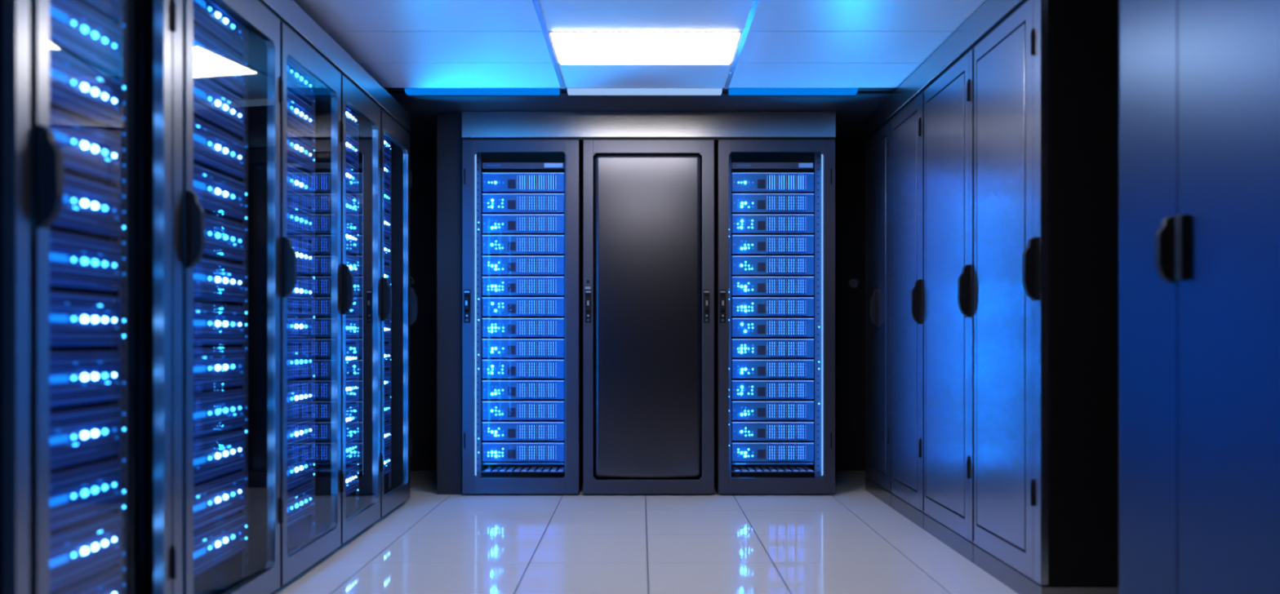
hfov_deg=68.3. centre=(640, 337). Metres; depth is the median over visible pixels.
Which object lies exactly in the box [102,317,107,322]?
light
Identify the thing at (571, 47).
recessed light
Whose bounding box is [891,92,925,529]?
tall cabinet
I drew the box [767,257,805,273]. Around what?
vent grille
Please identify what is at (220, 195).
server
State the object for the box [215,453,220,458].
light
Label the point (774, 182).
vent grille
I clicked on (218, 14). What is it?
light
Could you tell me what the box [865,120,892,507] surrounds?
tall cabinet
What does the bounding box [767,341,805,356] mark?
vent grille
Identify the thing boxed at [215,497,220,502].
light
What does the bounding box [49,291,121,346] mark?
server
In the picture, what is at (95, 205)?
light
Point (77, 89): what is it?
server
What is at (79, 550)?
server
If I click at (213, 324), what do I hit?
server
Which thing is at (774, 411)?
vent grille
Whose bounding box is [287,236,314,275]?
server
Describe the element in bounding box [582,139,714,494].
tall cabinet
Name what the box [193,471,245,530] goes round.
server
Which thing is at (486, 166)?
panel
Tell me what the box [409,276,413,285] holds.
spotlight
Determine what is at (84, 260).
light
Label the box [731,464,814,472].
vent grille
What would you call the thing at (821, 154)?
light
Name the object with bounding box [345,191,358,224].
server
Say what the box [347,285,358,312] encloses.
server
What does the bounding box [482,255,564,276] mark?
server
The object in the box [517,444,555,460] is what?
vent grille
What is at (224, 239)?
server
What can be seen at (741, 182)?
server
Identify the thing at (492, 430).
server
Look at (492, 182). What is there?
server
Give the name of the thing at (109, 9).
server
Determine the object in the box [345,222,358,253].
server
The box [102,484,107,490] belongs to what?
light
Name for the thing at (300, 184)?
server
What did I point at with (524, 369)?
vent grille
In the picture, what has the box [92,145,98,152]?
light
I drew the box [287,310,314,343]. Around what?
server
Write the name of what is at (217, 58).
light
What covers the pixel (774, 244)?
vent grille
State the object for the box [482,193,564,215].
server
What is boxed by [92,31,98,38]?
light
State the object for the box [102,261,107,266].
light
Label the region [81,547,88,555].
light
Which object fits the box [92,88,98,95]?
light
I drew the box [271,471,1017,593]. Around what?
floor
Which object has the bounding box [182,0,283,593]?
tall cabinet
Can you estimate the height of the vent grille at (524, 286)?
0.097 m
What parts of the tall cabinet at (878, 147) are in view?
handle, door panel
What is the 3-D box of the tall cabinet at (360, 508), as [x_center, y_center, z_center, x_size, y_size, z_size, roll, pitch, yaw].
[-1.802,-0.117,4.753,0.897,2.235,0.663,0,0,0]
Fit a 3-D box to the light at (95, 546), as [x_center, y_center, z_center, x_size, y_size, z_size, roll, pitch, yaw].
[-1.483,0.570,2.569,0.010,0.019,0.024,0,0,0]
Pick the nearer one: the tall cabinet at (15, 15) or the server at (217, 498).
the tall cabinet at (15, 15)
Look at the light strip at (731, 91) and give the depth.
5.47 m
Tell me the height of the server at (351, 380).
0.141 m
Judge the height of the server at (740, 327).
0.123 m
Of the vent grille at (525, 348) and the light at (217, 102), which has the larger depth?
the vent grille at (525, 348)
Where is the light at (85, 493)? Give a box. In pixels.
[81,489,88,497]
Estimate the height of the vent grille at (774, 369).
0.097 m
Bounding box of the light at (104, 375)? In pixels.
[102,373,107,378]
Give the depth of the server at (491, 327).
6.10 m
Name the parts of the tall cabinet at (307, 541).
handle, mounting rail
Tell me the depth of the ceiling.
4.52 m
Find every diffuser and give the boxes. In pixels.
[404,88,559,95]
[567,88,721,95]
[728,88,857,95]
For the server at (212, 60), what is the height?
0.141 m
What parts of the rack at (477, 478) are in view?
handle, mounting rail, mounting rail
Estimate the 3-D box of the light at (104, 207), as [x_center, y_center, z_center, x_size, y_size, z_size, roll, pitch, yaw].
[-1.484,-0.360,2.616,0.008,0.016,0.020,0,0,0]
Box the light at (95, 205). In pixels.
[92,202,98,208]
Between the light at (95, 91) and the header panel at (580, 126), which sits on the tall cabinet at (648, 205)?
the header panel at (580, 126)
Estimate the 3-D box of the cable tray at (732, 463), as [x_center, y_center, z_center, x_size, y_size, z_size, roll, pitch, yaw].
[0.854,0.814,6.273,0.528,0.012,0.354,0,0,0]
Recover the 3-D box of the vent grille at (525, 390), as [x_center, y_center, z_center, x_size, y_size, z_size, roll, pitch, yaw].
[-0.672,0.338,6.096,0.252,0.097,0.008,0,0,0]
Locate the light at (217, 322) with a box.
[215,320,220,326]
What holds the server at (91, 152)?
on the server at (90, 208)
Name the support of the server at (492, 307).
on the server at (491, 327)
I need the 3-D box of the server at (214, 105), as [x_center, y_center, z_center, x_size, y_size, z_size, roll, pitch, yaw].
[-1.733,-0.823,3.255,0.510,0.141,0.591,0,0,0]
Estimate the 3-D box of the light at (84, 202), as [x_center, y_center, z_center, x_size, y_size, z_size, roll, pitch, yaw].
[-1.482,-0.360,2.521,0.010,0.020,0.025,0,0,0]
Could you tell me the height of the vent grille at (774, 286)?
0.097 m
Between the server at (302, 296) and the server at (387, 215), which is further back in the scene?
the server at (387, 215)
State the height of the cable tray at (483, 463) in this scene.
0.012 m
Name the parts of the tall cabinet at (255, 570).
handle, mounting rail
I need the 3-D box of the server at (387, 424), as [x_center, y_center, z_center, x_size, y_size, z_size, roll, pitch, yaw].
[-1.733,0.572,5.383,0.510,0.141,0.458,0,0,0]
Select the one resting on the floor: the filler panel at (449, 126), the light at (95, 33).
the filler panel at (449, 126)
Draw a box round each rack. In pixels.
[462,139,582,494]
[714,139,835,494]
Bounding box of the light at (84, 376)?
[81,373,88,381]
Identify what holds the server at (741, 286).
on the server at (741, 307)
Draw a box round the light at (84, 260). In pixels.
[81,257,88,264]
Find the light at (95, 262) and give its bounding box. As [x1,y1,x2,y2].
[92,259,98,266]
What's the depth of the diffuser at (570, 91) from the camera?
5.47 m
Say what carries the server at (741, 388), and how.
on the server at (741, 409)
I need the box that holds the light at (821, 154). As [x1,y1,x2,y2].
[821,154,822,475]
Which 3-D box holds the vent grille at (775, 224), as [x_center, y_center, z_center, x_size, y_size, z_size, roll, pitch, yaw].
[0.942,-0.736,6.096,0.252,0.097,0.008,0,0,0]
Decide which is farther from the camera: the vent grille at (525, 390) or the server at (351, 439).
the vent grille at (525, 390)
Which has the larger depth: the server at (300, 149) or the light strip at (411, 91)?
the light strip at (411, 91)
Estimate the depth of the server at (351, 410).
4.85 m
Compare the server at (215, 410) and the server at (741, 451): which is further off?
the server at (741, 451)
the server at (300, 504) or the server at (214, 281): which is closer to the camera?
the server at (214, 281)
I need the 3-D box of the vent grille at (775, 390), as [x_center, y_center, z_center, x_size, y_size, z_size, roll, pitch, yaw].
[0.942,0.338,6.096,0.252,0.097,0.008,0,0,0]
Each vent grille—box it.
[481,463,564,472]
[517,175,555,189]
[517,195,555,210]
[517,216,555,231]
[517,237,555,252]
[517,257,555,273]
[517,279,555,293]
[517,299,555,315]
[517,320,555,335]
[517,341,555,356]
[517,362,555,377]
[517,382,555,398]
[517,404,555,418]
[517,424,555,439]
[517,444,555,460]
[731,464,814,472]
[767,175,805,189]
[767,195,805,210]
[767,216,805,231]
[767,237,805,252]
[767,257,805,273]
[767,279,805,293]
[767,299,805,315]
[767,320,805,335]
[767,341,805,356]
[767,362,805,377]
[767,382,805,398]
[767,404,805,418]
[767,424,805,439]
[767,444,805,460]
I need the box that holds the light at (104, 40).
[102,37,107,43]
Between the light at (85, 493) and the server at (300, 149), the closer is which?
the light at (85, 493)
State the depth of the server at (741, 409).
6.10 m
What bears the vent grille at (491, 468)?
on the rack at (477, 478)
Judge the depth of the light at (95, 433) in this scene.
2.56 m
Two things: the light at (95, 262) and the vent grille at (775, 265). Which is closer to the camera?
the light at (95, 262)
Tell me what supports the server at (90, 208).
on the server at (77, 263)
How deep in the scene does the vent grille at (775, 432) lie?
6.09 m
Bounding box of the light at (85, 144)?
[81,141,88,148]
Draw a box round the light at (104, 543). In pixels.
[102,540,107,546]
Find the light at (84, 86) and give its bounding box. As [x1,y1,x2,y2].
[81,83,88,91]
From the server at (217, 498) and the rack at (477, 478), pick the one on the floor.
the rack at (477, 478)
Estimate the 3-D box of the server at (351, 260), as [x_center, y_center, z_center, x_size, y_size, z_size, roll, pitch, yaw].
[-1.733,-0.358,4.723,0.510,0.141,0.481,0,0,0]
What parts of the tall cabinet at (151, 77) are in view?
handle, mounting rail, corner post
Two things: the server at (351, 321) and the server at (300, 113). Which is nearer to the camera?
the server at (300, 113)
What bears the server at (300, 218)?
on the server at (304, 250)
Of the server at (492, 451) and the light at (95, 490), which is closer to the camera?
the light at (95, 490)
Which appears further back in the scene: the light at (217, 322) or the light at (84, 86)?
the light at (217, 322)
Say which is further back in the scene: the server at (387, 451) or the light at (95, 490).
the server at (387, 451)
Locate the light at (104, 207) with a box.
[102,205,107,210]
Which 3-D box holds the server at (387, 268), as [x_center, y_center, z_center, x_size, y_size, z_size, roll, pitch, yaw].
[-1.733,-0.358,5.383,0.510,0.141,0.458,0,0,0]
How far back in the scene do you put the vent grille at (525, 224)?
6.09 m
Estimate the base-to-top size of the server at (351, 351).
0.141 m
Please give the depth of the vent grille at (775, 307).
6.09 m
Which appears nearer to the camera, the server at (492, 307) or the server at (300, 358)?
the server at (300, 358)
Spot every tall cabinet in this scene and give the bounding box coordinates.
[0,0,30,593]
[30,0,182,593]
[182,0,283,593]
[280,22,343,586]
[341,75,382,544]
[380,109,417,517]
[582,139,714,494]
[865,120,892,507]
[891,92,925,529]
[924,48,975,563]
[973,0,1119,593]
[1119,0,1279,593]
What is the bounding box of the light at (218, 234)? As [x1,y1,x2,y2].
[216,232,220,238]
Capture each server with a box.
[49,0,121,75]
[49,45,121,129]
[49,106,121,183]
[49,173,121,237]
[49,230,121,291]
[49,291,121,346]
[49,351,121,408]
[49,404,121,469]
[49,458,121,531]
[49,512,121,592]
[49,567,121,593]
[77,0,121,21]
[193,0,245,55]
[193,23,245,97]
[193,70,245,137]
[193,116,245,179]
[193,163,245,220]
[193,257,245,302]
[193,302,245,344]
[193,347,245,391]
[193,388,245,437]
[193,430,245,484]
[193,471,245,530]
[193,512,245,577]
[201,213,245,261]
[287,58,314,104]
[287,89,314,138]
[287,126,314,172]
[287,163,314,206]
[287,200,314,240]
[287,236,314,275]
[287,275,314,308]
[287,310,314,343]
[287,346,314,379]
[287,380,314,416]
[287,413,314,453]
[287,448,314,490]
[287,482,314,527]
[345,104,358,136]
[345,130,358,165]
[345,160,358,195]
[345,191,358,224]
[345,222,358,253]
[345,253,358,283]
[345,314,358,342]
[345,345,358,373]
[345,374,358,404]
[345,404,358,434]
[345,433,358,465]
[345,462,358,496]
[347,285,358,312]
[384,135,391,159]
[384,158,391,185]
[384,184,391,211]
[384,211,391,237]
[384,238,391,263]
[384,264,391,287]
[384,318,391,342]
[384,344,391,368]
[384,370,391,395]
[384,395,391,422]
[384,422,391,448]
[384,448,391,475]
[482,172,564,194]
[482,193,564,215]
[482,213,564,235]
[482,235,564,256]
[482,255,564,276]
[482,276,564,297]
[482,297,564,317]
[482,318,564,337]
[482,338,564,357]
[482,358,564,378]
[482,377,564,399]
[482,399,564,420]
[482,419,564,440]
[482,440,564,462]
[731,172,813,194]
[731,193,813,214]
[731,213,813,235]
[731,235,813,256]
[731,255,813,276]
[731,276,813,297]
[731,297,813,317]
[731,318,813,337]
[731,338,813,357]
[731,358,813,378]
[731,378,813,399]
[731,399,813,420]
[731,419,813,440]
[731,440,813,462]
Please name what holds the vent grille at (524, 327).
attached to the server at (491, 327)
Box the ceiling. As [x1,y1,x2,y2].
[293,0,986,91]
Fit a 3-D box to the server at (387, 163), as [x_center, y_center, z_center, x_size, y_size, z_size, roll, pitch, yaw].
[-1.733,-0.978,5.383,0.510,0.141,0.458,0,0,0]
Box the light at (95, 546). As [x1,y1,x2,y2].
[92,543,98,551]
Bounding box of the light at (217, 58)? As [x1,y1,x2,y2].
[215,56,220,62]
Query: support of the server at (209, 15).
on the server at (212, 60)
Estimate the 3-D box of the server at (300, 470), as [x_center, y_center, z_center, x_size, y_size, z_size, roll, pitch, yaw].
[-1.733,0.572,4.016,0.510,0.141,0.553,0,0,0]
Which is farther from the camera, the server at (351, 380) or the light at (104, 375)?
the server at (351, 380)
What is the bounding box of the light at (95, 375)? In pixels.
[92,373,98,380]
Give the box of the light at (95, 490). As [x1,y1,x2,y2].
[92,487,98,493]
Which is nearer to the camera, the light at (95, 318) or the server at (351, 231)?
the light at (95, 318)
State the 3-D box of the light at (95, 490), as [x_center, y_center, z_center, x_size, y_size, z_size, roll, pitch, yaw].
[-1.483,0.415,2.569,0.010,0.019,0.024,0,0,0]
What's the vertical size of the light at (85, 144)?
0.020 m
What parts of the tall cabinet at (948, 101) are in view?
door panel, handle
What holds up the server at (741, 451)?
in the rack at (819, 477)
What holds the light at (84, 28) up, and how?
attached to the server at (77, 30)
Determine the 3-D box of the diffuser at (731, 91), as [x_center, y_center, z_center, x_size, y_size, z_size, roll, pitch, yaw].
[0.885,-1.433,5.495,0.740,0.020,0.070,0,0,0]
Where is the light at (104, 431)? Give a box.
[102,429,107,434]
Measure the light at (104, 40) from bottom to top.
0.016 m
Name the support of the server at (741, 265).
on the server at (741, 286)
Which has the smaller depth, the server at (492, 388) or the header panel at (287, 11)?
the header panel at (287, 11)
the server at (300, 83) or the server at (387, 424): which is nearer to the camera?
the server at (300, 83)
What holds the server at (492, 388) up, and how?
on the server at (492, 409)
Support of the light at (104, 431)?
attached to the server at (78, 433)
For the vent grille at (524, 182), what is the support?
attached to the server at (492, 182)
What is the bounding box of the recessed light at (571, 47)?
[549,31,741,64]
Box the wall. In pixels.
[409,146,865,471]
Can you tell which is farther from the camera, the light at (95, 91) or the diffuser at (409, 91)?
the diffuser at (409, 91)
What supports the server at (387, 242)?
on the server at (387, 268)
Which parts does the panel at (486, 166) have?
name plate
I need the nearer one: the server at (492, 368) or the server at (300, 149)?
the server at (300, 149)
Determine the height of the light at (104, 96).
0.016 m
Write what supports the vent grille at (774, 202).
attached to the server at (741, 203)
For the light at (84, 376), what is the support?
attached to the server at (76, 377)
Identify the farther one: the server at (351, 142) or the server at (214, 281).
the server at (351, 142)
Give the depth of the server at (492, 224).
6.10 m
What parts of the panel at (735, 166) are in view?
name plate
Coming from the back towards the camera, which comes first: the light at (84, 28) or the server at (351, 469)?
the server at (351, 469)
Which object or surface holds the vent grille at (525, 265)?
attached to the server at (492, 265)
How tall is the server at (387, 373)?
0.141 m
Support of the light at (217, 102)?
attached to the server at (214, 105)
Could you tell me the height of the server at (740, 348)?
0.123 m
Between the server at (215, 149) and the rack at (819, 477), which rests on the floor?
the rack at (819, 477)
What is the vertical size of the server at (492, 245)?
0.123 m
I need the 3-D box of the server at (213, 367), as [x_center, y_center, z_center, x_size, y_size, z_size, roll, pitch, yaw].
[-1.733,0.107,3.255,0.510,0.141,0.591,0,0,0]
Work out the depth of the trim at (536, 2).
4.58 m
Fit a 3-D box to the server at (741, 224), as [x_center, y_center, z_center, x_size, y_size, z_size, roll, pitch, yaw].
[0.854,-0.739,6.371,0.528,0.123,0.558,0,0,0]
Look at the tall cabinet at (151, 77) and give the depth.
2.80 m
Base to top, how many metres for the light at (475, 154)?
2.049 m
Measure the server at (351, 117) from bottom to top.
0.141 m
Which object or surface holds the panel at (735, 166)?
in the rack at (819, 477)
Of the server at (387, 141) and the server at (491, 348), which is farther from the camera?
the server at (491, 348)
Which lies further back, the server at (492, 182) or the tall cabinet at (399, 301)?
the server at (492, 182)
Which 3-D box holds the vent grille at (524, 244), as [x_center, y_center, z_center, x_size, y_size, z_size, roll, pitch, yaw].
[-0.672,-0.602,6.096,0.252,0.097,0.008,0,0,0]
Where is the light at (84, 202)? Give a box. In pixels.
[81,200,88,206]
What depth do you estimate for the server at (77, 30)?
2.53 m
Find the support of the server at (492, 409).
on the server at (492, 430)
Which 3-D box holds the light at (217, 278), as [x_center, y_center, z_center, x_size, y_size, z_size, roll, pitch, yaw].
[-1.482,-0.205,3.315,0.010,0.020,0.025,0,0,0]
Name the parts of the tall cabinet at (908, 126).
door panel, handle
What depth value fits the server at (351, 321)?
4.85 m
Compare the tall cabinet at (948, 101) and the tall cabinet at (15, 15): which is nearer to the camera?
the tall cabinet at (15, 15)
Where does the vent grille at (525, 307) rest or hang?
attached to the server at (492, 307)
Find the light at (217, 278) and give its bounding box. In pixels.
[215,276,220,282]
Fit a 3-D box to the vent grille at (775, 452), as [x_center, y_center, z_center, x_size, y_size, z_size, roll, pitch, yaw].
[0.942,0.741,6.096,0.252,0.097,0.008,0,0,0]
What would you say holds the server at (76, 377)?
on the server at (78, 433)
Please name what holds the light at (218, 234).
attached to the server at (224, 239)
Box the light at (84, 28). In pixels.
[81,25,88,33]
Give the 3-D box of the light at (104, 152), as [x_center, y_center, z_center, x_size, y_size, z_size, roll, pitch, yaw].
[-1.484,-0.515,2.616,0.008,0.016,0.020,0,0,0]
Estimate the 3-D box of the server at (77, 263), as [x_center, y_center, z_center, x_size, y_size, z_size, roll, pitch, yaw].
[-1.733,-0.203,2.473,0.510,0.141,0.464,0,0,0]
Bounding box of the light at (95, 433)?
[92,430,98,436]
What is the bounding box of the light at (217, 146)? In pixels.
[215,144,220,150]
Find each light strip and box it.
[403,87,560,97]
[566,87,723,97]
[727,87,858,97]
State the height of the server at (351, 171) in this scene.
0.141 m
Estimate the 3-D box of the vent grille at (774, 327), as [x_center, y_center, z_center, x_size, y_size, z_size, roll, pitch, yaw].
[0.942,-0.065,6.096,0.252,0.097,0.008,0,0,0]
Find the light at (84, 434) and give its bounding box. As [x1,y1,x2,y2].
[81,431,88,439]
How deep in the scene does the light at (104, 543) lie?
2.61 m
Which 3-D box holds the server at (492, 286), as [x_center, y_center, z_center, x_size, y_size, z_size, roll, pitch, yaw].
[-0.760,-0.336,6.371,0.528,0.123,0.558,0,0,0]
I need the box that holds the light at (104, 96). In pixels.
[102,93,107,99]
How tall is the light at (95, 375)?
0.019 m
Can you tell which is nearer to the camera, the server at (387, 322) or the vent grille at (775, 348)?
the server at (387, 322)
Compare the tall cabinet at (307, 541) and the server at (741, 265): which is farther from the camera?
the server at (741, 265)
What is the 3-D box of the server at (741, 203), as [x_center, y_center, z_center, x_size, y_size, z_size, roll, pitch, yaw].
[0.854,-0.874,6.371,0.528,0.123,0.558,0,0,0]
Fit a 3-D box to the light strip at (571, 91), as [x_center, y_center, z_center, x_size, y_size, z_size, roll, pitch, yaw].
[0.022,-1.437,5.500,0.905,0.036,0.110,0,0,0]
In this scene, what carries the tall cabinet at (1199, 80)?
on the floor
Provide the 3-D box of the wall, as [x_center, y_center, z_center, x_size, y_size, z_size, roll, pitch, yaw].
[0.050,-0.252,7.125,5.100,2.503,0.050,0,0,0]
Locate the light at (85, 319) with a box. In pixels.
[81,315,88,323]
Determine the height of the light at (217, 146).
0.020 m
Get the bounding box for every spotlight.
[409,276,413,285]
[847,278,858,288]
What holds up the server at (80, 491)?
on the server at (79, 550)
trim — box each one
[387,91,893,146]
[532,0,565,88]
[724,0,759,88]
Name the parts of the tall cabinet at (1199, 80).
door, handle, handle, door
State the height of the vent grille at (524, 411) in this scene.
0.097 m
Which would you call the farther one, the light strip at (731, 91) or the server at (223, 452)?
the light strip at (731, 91)
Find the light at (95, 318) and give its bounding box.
[92,315,98,323]
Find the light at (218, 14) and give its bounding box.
[216,12,220,17]
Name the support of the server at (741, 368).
on the server at (741, 388)
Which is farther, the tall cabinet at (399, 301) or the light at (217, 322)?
the tall cabinet at (399, 301)
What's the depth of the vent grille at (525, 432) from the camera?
6.09 m
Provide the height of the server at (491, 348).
0.123 m
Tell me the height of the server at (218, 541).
0.141 m
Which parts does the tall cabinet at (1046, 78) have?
door panel, door, handle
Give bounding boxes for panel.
[257,0,410,132]
[436,113,462,494]
[462,111,835,150]
[482,162,564,173]
[731,162,813,173]
[865,0,1027,140]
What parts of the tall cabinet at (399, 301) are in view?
handle, mounting rail, handle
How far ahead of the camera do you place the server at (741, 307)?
6.10 m
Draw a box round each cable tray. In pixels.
[482,461,564,464]
[731,461,813,464]
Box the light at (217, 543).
[215,541,220,546]
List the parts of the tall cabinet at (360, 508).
handle, mounting rail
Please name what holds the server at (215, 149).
on the server at (220, 195)
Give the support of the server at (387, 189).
on the server at (387, 215)
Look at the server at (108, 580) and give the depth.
2.59 m
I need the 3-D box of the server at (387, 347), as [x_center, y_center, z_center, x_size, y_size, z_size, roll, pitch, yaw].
[-1.733,0.107,5.383,0.510,0.141,0.458,0,0,0]
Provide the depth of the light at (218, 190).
3.31 m
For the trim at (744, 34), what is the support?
attached to the ceiling
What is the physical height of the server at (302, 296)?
0.141 m
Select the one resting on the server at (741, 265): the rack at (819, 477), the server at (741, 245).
the server at (741, 245)
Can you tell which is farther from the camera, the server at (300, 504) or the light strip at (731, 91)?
the light strip at (731, 91)
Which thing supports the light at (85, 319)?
attached to the server at (76, 319)
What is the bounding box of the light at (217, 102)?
[215,100,220,106]
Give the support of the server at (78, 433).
on the server at (80, 491)
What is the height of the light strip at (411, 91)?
0.036 m
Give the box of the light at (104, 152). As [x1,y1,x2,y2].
[102,149,107,155]
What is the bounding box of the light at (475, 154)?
[475,154,476,475]
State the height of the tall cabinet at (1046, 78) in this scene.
2.288 m
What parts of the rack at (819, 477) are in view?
handle, mounting rail, mounting rail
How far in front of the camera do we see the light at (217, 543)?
3.31 m
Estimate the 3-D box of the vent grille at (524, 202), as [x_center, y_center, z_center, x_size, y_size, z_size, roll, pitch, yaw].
[-0.672,-0.871,6.096,0.252,0.097,0.008,0,0,0]
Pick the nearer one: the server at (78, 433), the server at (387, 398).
the server at (78, 433)
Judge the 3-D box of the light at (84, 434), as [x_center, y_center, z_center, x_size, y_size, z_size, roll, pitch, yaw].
[-1.482,0.260,2.521,0.010,0.020,0.025,0,0,0]
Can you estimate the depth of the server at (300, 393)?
4.12 m
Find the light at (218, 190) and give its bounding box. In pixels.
[216,188,220,194]
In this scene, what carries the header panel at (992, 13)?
on the tall cabinet at (948, 101)

